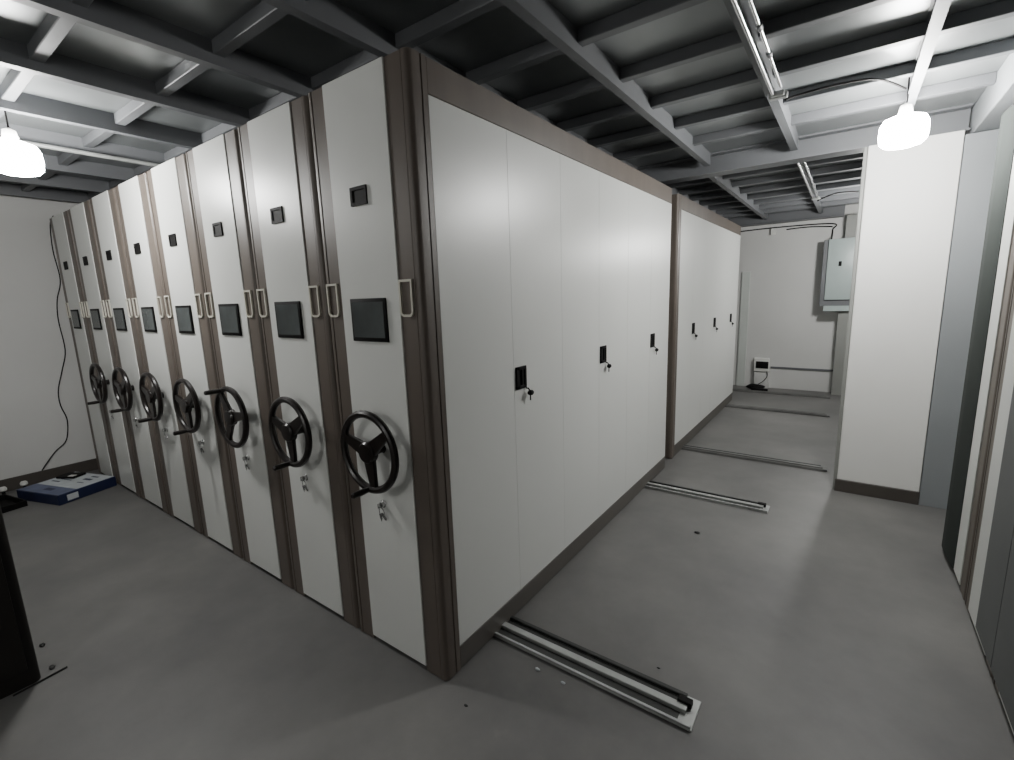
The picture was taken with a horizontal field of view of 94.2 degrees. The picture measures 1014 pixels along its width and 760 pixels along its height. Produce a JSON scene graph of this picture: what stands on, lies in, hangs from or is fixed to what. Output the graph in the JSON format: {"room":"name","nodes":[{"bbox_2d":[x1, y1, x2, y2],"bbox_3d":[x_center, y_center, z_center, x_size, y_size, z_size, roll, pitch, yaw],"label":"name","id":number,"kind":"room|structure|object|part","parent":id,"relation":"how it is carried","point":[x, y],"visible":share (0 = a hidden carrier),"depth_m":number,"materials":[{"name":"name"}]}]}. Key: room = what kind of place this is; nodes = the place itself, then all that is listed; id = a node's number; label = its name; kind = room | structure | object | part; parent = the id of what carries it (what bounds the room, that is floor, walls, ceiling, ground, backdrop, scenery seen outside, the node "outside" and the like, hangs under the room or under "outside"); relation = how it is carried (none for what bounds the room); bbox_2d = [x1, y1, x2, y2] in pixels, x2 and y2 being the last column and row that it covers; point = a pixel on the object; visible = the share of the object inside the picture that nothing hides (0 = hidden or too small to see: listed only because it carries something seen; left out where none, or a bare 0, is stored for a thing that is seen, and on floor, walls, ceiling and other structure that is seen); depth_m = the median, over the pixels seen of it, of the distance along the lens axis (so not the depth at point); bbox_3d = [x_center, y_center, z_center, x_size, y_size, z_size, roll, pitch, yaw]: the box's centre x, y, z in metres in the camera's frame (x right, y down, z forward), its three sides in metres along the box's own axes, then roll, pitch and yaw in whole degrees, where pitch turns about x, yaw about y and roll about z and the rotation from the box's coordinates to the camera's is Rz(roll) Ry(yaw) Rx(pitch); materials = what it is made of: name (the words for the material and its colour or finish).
{"room":"archive storage room","nodes":[
{"label":"archive storage room","id":0,"kind":"room"},
{"bbox_2d":[0,195,95,479],"bbox_3d":[-3.015,-0.754,6.204,0.100,2.670,10.400,5,12,35],"label":"wall","id":1,"kind":"structure","parent":0,"point":[33,423],"depth_m":4.31,"materials":[{"name":"paint"}]},
{"bbox_2d":[0,458,97,492],"bbox_3d":[-2.926,0.508,6.396,0.014,0.115,10.200,5,12,35],"label":"baseboard","id":2,"kind":"structure","parent":1,"relation":"attached to","point":[13,483],"depth_m":4.44,"materials":[{"name":"paint"}]},
{"bbox_2d":[42,216,67,470],"bbox_3d":[-4.274,-0.334,4.383,0.009,2.337,0.436,5,12,35],"label":"cable","id":3,"kind":"object","parent":1,"relation":"attached to","point":[52,216],"visible":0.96,"depth_m":4.45,"materials":[{"name":"black plastic"}]},
{"bbox_2d":[0,385,1013,759],"bbox_3d":[1.035,0.990,3.604,9.950,0.120,10.400,5,12,35],"label":"floor","id":4,"kind":"structure","parent":0,"point":[828,623],"depth_m":2.18,"materials":[{"name":"grey concrete"}]},
{"bbox_2d":[0,486,6,494],"bbox_3d":[-4.371,0.976,4.089,0.052,0.100,0.051,5,12,35],"label":"plug","id":5,"kind":"object","parent":4,"relation":"on","point":[3,489],"visible":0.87,"depth_m":4.08,"materials":[{"name":"white plastic"}]},
{"bbox_2d":[0,494,27,513],"bbox_3d":[-4.221,1.042,3.833,0.370,0.050,0.340,3,11,24],"label":"tray","id":6,"kind":"object","parent":4,"relation":"on","point":[8,503],"visible":1,"depth_m":3.92,"materials":[{"name":"plastic"}]},
{"bbox_2d":[0,506,40,699],"bbox_3d":[-2.613,0.824,1.630,0.602,1.145,1.215,5,12,35],"label":"base cabinet","id":7,"kind":"object","parent":4,"relation":"on","point":[19,668],"visible":1,"depth_m":1.97,"materials":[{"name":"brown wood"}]},
{"bbox_3d":[-2.228,0.799,1.708,0.014,0.980,0.555,5,12,35],"label":"door","id":8,"kind":"part","parent":7,"relation":"part of","materials":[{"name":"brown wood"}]},
{"bbox_2d":[20,481,27,487],"bbox_3d":[-4.317,0.952,4.214,0.052,0.100,0.051,5,12,35],"label":"plug","id":9,"kind":"object","parent":4,"relation":"on","point":[22,483],"visible":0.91,"depth_m":4.20,"materials":[{"name":"white plastic"}]},
{"bbox_2d":[13,666,66,696],"bbox_3d":[-2.024,1.306,2.046,0.008,0.008,0.176,4,12,29],"label":"rod","id":10,"kind":"object","parent":4,"relation":"on","point":[26,688],"visible":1,"depth_m":2.04,"materials":[{"name":"black metal"}]},
{"bbox_2d":[16,473,116,505],"bbox_3d":[-3.882,0.950,4.167,0.542,0.091,0.440,1,11,18],"label":"carton","id":11,"kind":"object","parent":4,"relation":"on","point":[54,491],"visible":0.97,"depth_m":4.05,"materials":[{"name":"blue cardboard"}]},
{"bbox_2d":[17,476,113,495],"bbox_3d":[-3.884,0.907,4.159,0.528,0.002,0.428,1,11,18],"label":"print","id":12,"kind":"object","parent":11,"relation":"on","point":[51,487],"depth_m":4.09},
{"bbox_2d":[56,472,85,478],"bbox_3d":[-3.985,0.873,4.307,0.180,0.019,0.120,-1,10,6],"label":"box","id":13,"kind":"object","parent":11,"relation":"on","point":[70,475],"visible":1,"depth_m":4.28,"materials":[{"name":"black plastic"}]},
{"bbox_2d":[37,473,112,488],"bbox_3d":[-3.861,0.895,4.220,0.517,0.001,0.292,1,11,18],"label":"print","id":14,"kind":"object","parent":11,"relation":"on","point":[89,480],"depth_m":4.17},
{"bbox_2d":[50,211,118,482],"bbox_3d":[-3.009,-0.481,5.419,0.580,2.396,2.894,5,12,35],"label":"tall cabinet","id":15,"kind":"object","parent":4,"relation":"on","point":[60,224],"visible":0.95,"depth_m":4.24,"materials":[{"name":"white metal"}]},
{"bbox_2d":[67,201,141,496],"bbox_3d":[-2.578,-0.425,5.023,0.580,2.396,3.042,5,12,35],"label":"tall cabinet","id":16,"kind":"object","parent":4,"relation":"on","point":[80,219],"visible":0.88,"depth_m":3.90,"materials":[{"name":"white metal"}]},
{"bbox_3d":[-3.436,0.189,3.922,0.027,0.026,0.090,5,12,35],"label":"crank handle","id":17,"kind":"part","parent":16,"relation":"part of","materials":[{"name":"plastic"}]},
{"bbox_2d":[88,188,169,513],"bbox_3d":[-2.104,-0.381,4.686,0.580,2.396,3.042,5,12,35],"label":"tall cabinet","id":18,"kind":"object","parent":4,"relation":"on","point":[103,206],"visible":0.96,"depth_m":3.56,"materials":[{"name":"white metal"}]},
{"bbox_3d":[-2.960,0.233,3.584,0.027,0.026,0.090,5,12,35],"label":"crank handle","id":19,"kind":"part","parent":18,"relation":"part of","materials":[{"name":"plastic"}]},
{"bbox_3d":[-3.060,-0.184,3.774,0.109,2.394,0.088,5,12,35],"label":"corner post","id":20,"kind":"part","parent":18,"relation":"part of","materials":[{"name":"brown metal"}]},
{"bbox_2d":[114,173,202,533],"bbox_3d":[-1.630,-0.337,4.350,0.580,2.396,3.042,5,12,35],"label":"tall cabinet","id":21,"kind":"object","parent":4,"relation":"on","point":[132,195],"visible":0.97,"depth_m":3.22,"materials":[{"name":"white metal"}]},
{"bbox_3d":[-2.491,0.276,3.251,0.027,0.026,0.090,5,12,35],"label":"crank handle","id":22,"kind":"part","parent":21,"relation":"part of","materials":[{"name":"plastic"}]},
{"bbox_3d":[-2.587,-0.140,3.438,0.109,2.394,0.088,5,12,35],"label":"corner post","id":23,"kind":"part","parent":21,"relation":"part of","materials":[{"name":"brown metal"}]},
{"bbox_2d":[146,154,242,557],"bbox_3d":[-1.157,-0.293,4.013,0.580,2.396,3.042,5,12,35],"label":"tall cabinet","id":24,"kind":"object","parent":4,"relation":"on","point":[168,183],"visible":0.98,"depth_m":2.88,"materials":[{"name":"white metal"}]},
{"bbox_3d":[-2.113,-0.096,3.101,0.109,2.394,0.088,5,12,35],"label":"corner post","id":25,"kind":"part","parent":24,"relation":"part of","materials":[{"name":"brown metal"}]},
{"bbox_3d":[-2.008,0.322,2.908,0.027,0.026,0.090,5,12,35],"label":"crank handle","id":26,"kind":"part","parent":24,"relation":"part of","materials":[{"name":"plastic"}]},
{"bbox_3d":[-1.733,-0.061,2.831,0.117,2.394,0.088,5,12,35],"label":"corner post","id":27,"kind":"part","parent":24,"relation":"part of","materials":[{"name":"brown metal"}]},
{"bbox_2d":[185,129,294,588],"bbox_3d":[-0.683,-0.249,3.676,0.580,2.396,3.042,5,12,35],"label":"tall cabinet","id":28,"kind":"object","parent":4,"relation":"on","point":[215,171],"visible":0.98,"depth_m":2.54,"materials":[{"name":"white metal"}]},
{"bbox_3d":[-1.590,0.064,2.550,0.027,0.026,0.090,5,12,35],"label":"crank handle","id":29,"kind":"part","parent":28,"relation":"part of","materials":[{"name":"plastic"}]},
{"bbox_3d":[-1.639,-0.052,2.764,0.109,2.394,0.088,5,12,35],"label":"corner post","id":30,"kind":"part","parent":28,"relation":"part of","materials":[{"name":"brown metal"}]},
{"bbox_3d":[-1.259,-0.017,2.494,0.117,2.394,0.088,5,12,35],"label":"corner post","id":31,"kind":"part","parent":28,"relation":"part of","materials":[{"name":"brown metal"}]},
{"bbox_2d":[238,95,360,627],"bbox_3d":[-0.209,-0.205,3.339,0.580,2.396,3.042,5,12,35],"label":"tall cabinet","id":32,"kind":"object","parent":4,"relation":"on","point":[277,150],"visible":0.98,"depth_m":2.20,"materials":[{"name":"white metal"}]},
{"bbox_3d":[-1.165,-0.008,2.427,0.109,2.394,0.088,5,12,35],"label":"corner post","id":33,"kind":"part","parent":32,"relation":"part of","materials":[{"name":"brown metal"}]},
{"bbox_3d":[-1.067,0.408,2.239,0.027,0.026,0.090,5,12,35],"label":"crank handle","id":34,"kind":"part","parent":32,"relation":"part of","materials":[{"name":"plastic"}]},
{"bbox_3d":[-0.785,0.027,2.158,0.117,2.394,0.088,5,12,35],"label":"corner post","id":35,"kind":"part","parent":32,"relation":"part of","materials":[{"name":"brown metal"}]},
{"bbox_2d":[308,47,671,680],"bbox_3d":[0.280,-0.159,2.992,0.616,2.396,3.042,5,12,35],"label":"tall cabinet","id":36,"kind":"object","parent":4,"relation":"on","point":[498,279],"visible":1,"depth_m":2.03,"materials":[{"name":"white metal"}]},
{"bbox_3d":[-0.691,0.036,2.091,0.109,2.394,0.088,5,12,35],"label":"corner post","id":37,"kind":"part","parent":36,"relation":"part of","materials":[{"name":"brown metal"}]},
{"bbox_3d":[-0.587,0.454,1.897,0.027,0.026,0.090,5,12,35],"label":"crank handle","id":38,"kind":"part","parent":36,"relation":"part of","materials":[{"name":"plastic"}]},
{"bbox_3d":[-0.521,0.047,1.931,0.352,2.375,0.033,5,12,35],"label":"panel","id":39,"kind":"part","parent":36,"relation":"part of","materials":[{"name":"white metal"}]},
{"bbox_3d":[-0.311,0.071,1.821,0.117,2.394,0.088,5,12,35],"label":"corner post","id":40,"kind":"part","parent":36,"relation":"part of","materials":[{"name":"brown metal"}]},
{"bbox_3d":[-0.107,0.035,2.013,0.012,2.162,0.464,5,12,35],"label":"door","id":41,"kind":"part","parent":36,"relation":"part of","materials":[{"name":"white metal"}]},
{"bbox_3d":[0.069,-0.011,2.234,0.012,0.107,0.084,5,12,35],"label":"lock handle","id":42,"kind":"part","parent":36,"relation":"part of","materials":[{"name":"black plastic"}]},
{"bbox_3d":[0.163,-0.041,2.383,0.012,2.162,0.464,5,12,35],"label":"door","id":43,"kind":"part","parent":36,"relation":"part of","materials":[{"name":"white metal"}]},
{"bbox_3d":[0.434,-0.116,2.754,0.012,2.162,0.464,5,12,35],"label":"door","id":44,"kind":"part","parent":36,"relation":"part of","materials":[{"name":"white metal"}]},
{"bbox_3d":[0.610,-0.162,2.975,0.012,0.107,0.084,5,12,35],"label":"lock handle","id":45,"kind":"part","parent":36,"relation":"part of","materials":[{"name":"black plastic"}]},
{"bbox_3d":[0.704,-0.191,3.125,0.012,2.162,0.464,5,12,35],"label":"door","id":46,"kind":"part","parent":36,"relation":"part of","materials":[{"name":"white metal"}]},
{"bbox_3d":[0.975,-0.267,3.495,0.012,2.162,0.464,5,12,35],"label":"door","id":47,"kind":"part","parent":36,"relation":"part of","materials":[{"name":"white metal"}]},
{"bbox_3d":[1.151,-0.313,3.717,0.012,0.107,0.084,5,12,35],"label":"lock handle","id":48,"kind":"part","parent":36,"relation":"part of","materials":[{"name":"black plastic"}]},
{"bbox_3d":[1.245,-0.342,3.866,0.012,2.162,0.464,5,12,35],"label":"door","id":49,"kind":"part","parent":36,"relation":"part of","materials":[{"name":"white metal"}]},
{"bbox_2d":[494,616,700,731],"bbox_3d":[-1.530,1.043,3.359,5.513,0.034,0.150,5,12,35],"label":"rail","id":50,"kind":"object","parent":4,"relation":"on","point":[665,701],"visible":0.58,"depth_m":1.97,"materials":[{"name":"silver metal"}]},
{"bbox_2d":[665,194,740,458],"bbox_3d":[2.137,-0.682,5.569,0.616,2.396,2.883,5,12,35],"label":"tall cabinet","id":51,"kind":"object","parent":4,"relation":"on","point":[705,245],"visible":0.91,"depth_m":4.92,"materials":[{"name":"white metal"}]},
{"bbox_3d":[1.500,-0.439,4.335,0.117,2.394,0.088,5,12,35],"label":"corner post","id":52,"kind":"part","parent":51,"relation":"part of","materials":[{"name":"brown metal"}]},
{"bbox_3d":[1.704,-0.475,4.526,0.012,2.162,0.464,5,12,35],"label":"door","id":53,"kind":"part","parent":51,"relation":"part of","materials":[{"name":"white metal"}]},
{"bbox_3d":[1.881,-0.521,4.748,0.012,0.107,0.084,5,12,35],"label":"lock handle","id":54,"kind":"part","parent":51,"relation":"part of","materials":[{"name":"black plastic"}]},
{"bbox_3d":[1.975,-0.551,4.897,0.012,2.162,0.464,5,12,35],"label":"door","id":55,"kind":"part","parent":51,"relation":"part of","materials":[{"name":"white metal"}]},
{"bbox_3d":[2.245,-0.626,5.268,0.012,2.162,0.464,5,12,35],"label":"door","id":56,"kind":"part","parent":51,"relation":"part of","materials":[{"name":"white metal"}]},
{"bbox_3d":[2.515,-0.702,5.638,0.012,2.162,0.464,5,12,35],"label":"door","id":57,"kind":"part","parent":51,"relation":"part of","materials":[{"name":"white metal"}]},
{"bbox_3d":[2.786,-0.777,6.009,0.012,2.162,0.464,5,12,35],"label":"door","id":58,"kind":"part","parent":51,"relation":"part of","materials":[{"name":"white metal"}]},
{"bbox_3d":[3.056,-0.852,6.380,0.012,2.162,0.464,5,12,35],"label":"door","id":59,"kind":"part","parent":51,"relation":"part of","materials":[{"name":"white metal"}]},
{"bbox_2d":[644,480,769,513],"bbox_3d":[-0.352,0.714,4.980,5.505,0.034,0.130,5,12,35],"label":"rail","id":60,"kind":"object","parent":4,"relation":"on","point":[762,507],"visible":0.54,"depth_m":3.61,"materials":[{"name":"silver metal"}]},
{"bbox_2d":[736,272,750,385],"bbox_3d":[3.810,-0.807,7.595,0.120,1.830,0.023,5,12,35],"label":"board","id":61,"kind":"object","parent":4,"relation":"on","point":[745,286],"visible":1,"depth_m":7.58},
{"bbox_2d":[682,445,827,471],"bbox_3d":[0.416,0.552,5.767,5.820,0.024,0.110,5,12,35],"label":"rail","id":62,"kind":"object","parent":4,"relation":"on","point":[816,467],"visible":0.41,"depth_m":4.38,"materials":[{"name":"metal"}]},
{"bbox_2d":[746,383,764,388],"bbox_3d":[3.924,0.103,7.445,0.273,0.085,0.124,5,12,35],"label":"adapter","id":63,"kind":"object","parent":4,"relation":"on","point":[751,385],"visible":0.75,"depth_m":7.41,"materials":[{"name":"black plastic"}]},
{"bbox_2d":[751,388,767,390],"bbox_3d":[3.907,0.150,7.294,0.230,0.045,0.055,5,12,35],"label":"power strip","id":64,"kind":"object","parent":4,"relation":"on","point":[758,389],"visible":0.68,"depth_m":7.27,"materials":[{"name":"black plastic"}]},
{"bbox_2d":[753,372,768,387],"bbox_3d":[4.069,0.000,7.537,0.210,0.245,0.080,5,12,35],"label":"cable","id":65,"kind":"object","parent":4,"relation":"on","point":[759,377],"visible":0.76,"depth_m":7.50,"materials":[{"name":"plastic"}]},
{"bbox_2d":[725,404,829,416],"bbox_3d":[1.601,0.216,7.425,5.780,0.024,0.110,5,12,35],"label":"rail","id":66,"kind":"object","parent":4,"relation":"on","point":[726,405],"visible":0.46,"depth_m":6.06,"materials":[{"name":"metal"}]},
{"bbox_2d":[733,389,829,398],"bbox_3d":[2.252,0.030,8.342,5.750,0.024,0.090,5,12,35],"label":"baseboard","id":67,"kind":"structure","parent":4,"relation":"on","point":[740,390],"depth_m":7.00,"materials":[{"name":"metal"}]},
{"bbox_2d":[831,214,861,394],"bbox_3d":[4.824,-1.028,6.690,0.180,2.515,0.170,5,12,35],"label":"steel column","id":68,"kind":"structure","parent":4,"relation":"on","point":[851,223],"depth_m":6.72,"materials":[{"name":"metal"}]},
{"bbox_2d":[819,237,859,310],"bbox_3d":[4.683,-1.456,6.536,0.535,0.990,0.090,5,12,35],"label":"electrical box","id":69,"kind":"object","parent":68,"relation":"attached to","point":[838,254],"visible":0.66,"depth_m":6.56,"materials":[{"name":"grey metal"}]},
{"bbox_2d":[823,306,848,310],"bbox_3d":[4.713,-1.008,6.624,0.440,0.075,0.040,5,12,35],"label":"tray","id":70,"kind":"object","parent":69,"relation":"on","point":[825,308],"depth_m":6.65,"materials":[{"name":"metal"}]},
{"bbox_2d":[918,129,999,509],"bbox_3d":[3.051,-0.330,3.196,0.182,2.486,0.170,5,12,35],"label":"wall","id":71,"kind":"structure","parent":4,"relation":"on","point":[979,148],"depth_m":3.12,"materials":[{"name":"paint"}]},
{"bbox_2d":[942,104,1013,599],"bbox_3d":[3.573,-0.014,1.549,2.900,2.396,0.580,5,12,35],"label":"tall cabinet","id":72,"kind":"object","parent":4,"relation":"on","point":[996,275],"visible":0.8,"depth_m":2.37,"materials":[{"name":"white metal"}]},
{"bbox_3d":[2.312,-0.080,2.165,0.088,2.394,0.117,5,12,35],"label":"corner post","id":73,"kind":"part","parent":72,"relation":"part of","materials":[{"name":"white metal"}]},
{"bbox_2d":[965,282,1013,678],"bbox_3d":[3.239,0.081,1.081,2.888,2.396,0.580,5,12,35],"label":"tall cabinet","id":74,"kind":"object","parent":4,"relation":"on","point":[994,531],"visible":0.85,"depth_m":2.01,"materials":[{"name":"white metal"}]},
{"bbox_3d":[1.973,0.015,1.700,0.088,2.394,0.117,5,12,35],"label":"corner post","id":75,"kind":"part","parent":74,"relation":"part of","materials":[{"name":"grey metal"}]},
{"bbox_3d":[1.983,-0.025,1.794,0.006,2.350,0.284,5,12,35],"label":"grey panel","id":76,"kind":"part","parent":74,"relation":"part of","materials":[{"name":"paint"}]},
{"bbox_2d":[991,533,1013,734],"bbox_3d":[2.900,0.176,0.616,2.888,2.396,0.580,5,12,35],"label":"tall cabinet","id":77,"kind":"object","parent":4,"relation":"on","point":[1002,666],"visible":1,"depth_m":1.76,"materials":[{"name":"grey metal"}]},
{"bbox_3d":[1.906,0.034,1.608,0.088,2.394,0.109,5,12,35],"label":"corner post","id":78,"kind":"part","parent":77,"relation":"part of","materials":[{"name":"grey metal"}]},
{"bbox_3d":[1.746,0.057,1.439,0.033,2.375,0.352,5,12,35],"label":"panel","id":79,"kind":"part","parent":77,"relation":"part of","materials":[{"name":"grey metal"}]},
{"bbox_2d":[0,0,1013,226],"bbox_3d":[0.945,-1.646,3.134,9.950,0.260,10.400,5,12,35],"label":"ceiling","id":80,"kind":"structure","parent":0,"point":[676,92],"depth_m":2.27,"materials":[{"name":"grey metal"}]},
{"bbox_2d":[0,111,44,176],"bbox_3d":[-2.506,-1.243,2.372,0.216,0.395,0.216,5,12,35],"label":"hanging lamp","id":81,"kind":"object","parent":80,"relation":"hanging from","point":[18,158],"visible":0.99,"depth_m":2.35,"materials":[{"name":"white glass"}]},
{"bbox_2d":[1,128,18,139],"bbox_3d":[-2.506,-1.237,2.373,0.064,0.057,0.064,5,12,35],"label":"socket","id":82,"kind":"object","parent":81,"relation":"attached to","point":[8,133],"depth_m":2.35,"materials":[{"name":"white plastic"}]},
{"bbox_3d":[-2.502,-1.129,2.392,0.216,0.163,0.216,5,12,35],"label":"globe","id":83,"kind":"part","parent":81,"relation":"part of","materials":[{"name":"white glass"}]},
{"bbox_2d":[0,136,159,166],"bbox_3d":[-2.545,-1.469,3.145,0.026,0.025,5.900,5,12,35],"label":"conduit","id":84,"kind":"object","parent":80,"relation":"attached to","point":[40,145],"visible":0.48,"depth_m":2.99,"materials":[{"name":"white metal"}]},
{"bbox_2d":[730,0,787,101],"bbox_3d":[0.633,-1.262,1.383,0.084,0.030,2.720,5,12,35],"label":"fluorescent light","id":85,"kind":"object","parent":80,"relation":"attached to","point":[780,94],"visible":1,"depth_m":1.95,"materials":[{"name":"silver metal"}]},
{"bbox_2d":[784,78,906,100],"bbox_3d":[1.783,-1.488,2.411,0.694,0.077,0.122,-3,10,-7],"label":"cable","id":86,"kind":"object","parent":85,"relation":"attached to","point":[862,79],"visible":1,"depth_m":2.40,"materials":[{"name":"black plastic"}]},
{"bbox_2d":[797,162,819,199],"bbox_3d":[2.902,-1.900,4.521,0.084,0.030,2.170,5,12,35],"label":"fluorescent light","id":87,"kind":"object","parent":80,"relation":"attached to","point":[805,163],"visible":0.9,"depth_m":4.45,"materials":[{"name":"silver metal"}]},
{"bbox_2d":[817,191,858,201],"bbox_3d":[3.732,-2.076,5.311,0.409,0.088,0.025,1,10,15],"label":"cable","id":88,"kind":"object","parent":87,"relation":"attached to","point":[842,191],"visible":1,"depth_m":5.30,"materials":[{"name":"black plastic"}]},
{"bbox_2d":[878,77,929,149],"bbox_3d":[2.153,-1.450,2.544,0.216,0.360,0.216,5,12,35],"label":"hanging lamp","id":89,"kind":"object","parent":80,"relation":"hanging from","point":[909,128],"visible":0.99,"depth_m":2.50,"materials":[{"name":"white glass"}]},
{"bbox_3d":[2.156,-1.353,2.561,0.216,0.163,0.216,5,12,35],"label":"globe","id":90,"kind":"part","parent":89,"relation":"part of","materials":[{"name":"white glass"}]},
{"bbox_2d":[898,103,912,114],"bbox_3d":[2.152,-1.461,2.542,0.064,0.057,0.064,5,12,35],"label":"socket","id":91,"kind":"object","parent":89,"relation":"attached to","point":[907,107],"depth_m":2.52,"materials":[{"name":"white plastic"}]},
{"bbox_2d":[733,204,862,391],"bbox_3d":[3.983,-1.217,7.465,9.750,2.670,0.100,5,12,35],"label":"wall","id":92,"kind":"structure","parent":0,"point":[788,326],"depth_m":7.19,"materials":[{"name":"paint"}]},
{"bbox_2d":[753,358,769,371],"bbox_3d":[4.054,-0.242,7.502,0.220,0.215,0.075,5,12,35],"label":"wall device","id":93,"kind":"object","parent":92,"relation":"attached to","point":[760,364],"visible":1,"depth_m":7.47,"materials":[{"name":"white plastic"}]},
{"bbox_2d":[771,228,775,234],"bbox_3d":[4.030,-2.246,7.128,0.060,0.090,0.050,5,12,35],"label":"junction box","id":94,"kind":"object","parent":92,"relation":"attached to","point":[773,230],"visible":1,"depth_m":7.11,"materials":[{"name":"white plastic"}]},
{"bbox_2d":[741,223,836,238],"bbox_3d":[3.969,-2.162,7.082,1.627,0.280,0.228,5,12,35],"label":"cable","id":95,"kind":"object","parent":92,"relation":"attached to","point":[817,223],"visible":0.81,"depth_m":6.94,"materials":[{"name":"black plastic"}]},
{"bbox_2d":[771,366,832,371],"bbox_3d":[4.508,-0.170,7.223,0.820,0.030,0.015,5,12,35],"label":"trim","id":96,"kind":"structure","parent":92,"relation":"attached to","point":[811,369],"depth_m":7.20,"materials":[{"name":"grey metal"}]},
{"bbox_2d":[786,226,832,229],"bbox_3d":[4.411,-2.222,6.879,0.571,0.044,0.018,5,12,35],"label":"cable","id":97,"kind":"object","parent":92,"relation":"attached to","point":[807,226],"visible":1,"depth_m":6.88,"materials":[{"name":"black plastic"}]},
{"bbox_2d":[832,130,964,504],"bbox_3d":[2.768,-0.371,3.397,0.512,2.515,0.194,5,12,35],"label":"wall partition","id":98,"kind":"structure","parent":0,"point":[904,230],"depth_m":3.31,"materials":[{"name":"paint"}]},
{"bbox_3d":[2.543,-0.382,3.502,0.024,2.515,0.035,5,12,35],"label":"edge trim","id":99,"kind":"part","parent":98,"relation":"part of","materials":[{"name":"paint"}]},
{"bbox_3d":[2.762,0.834,3.534,0.499,0.098,0.014,5,12,35],"label":"partition baseboard","id":100,"kind":"part","parent":98,"relation":"part of","materials":[{"name":"paint"}]}
]}

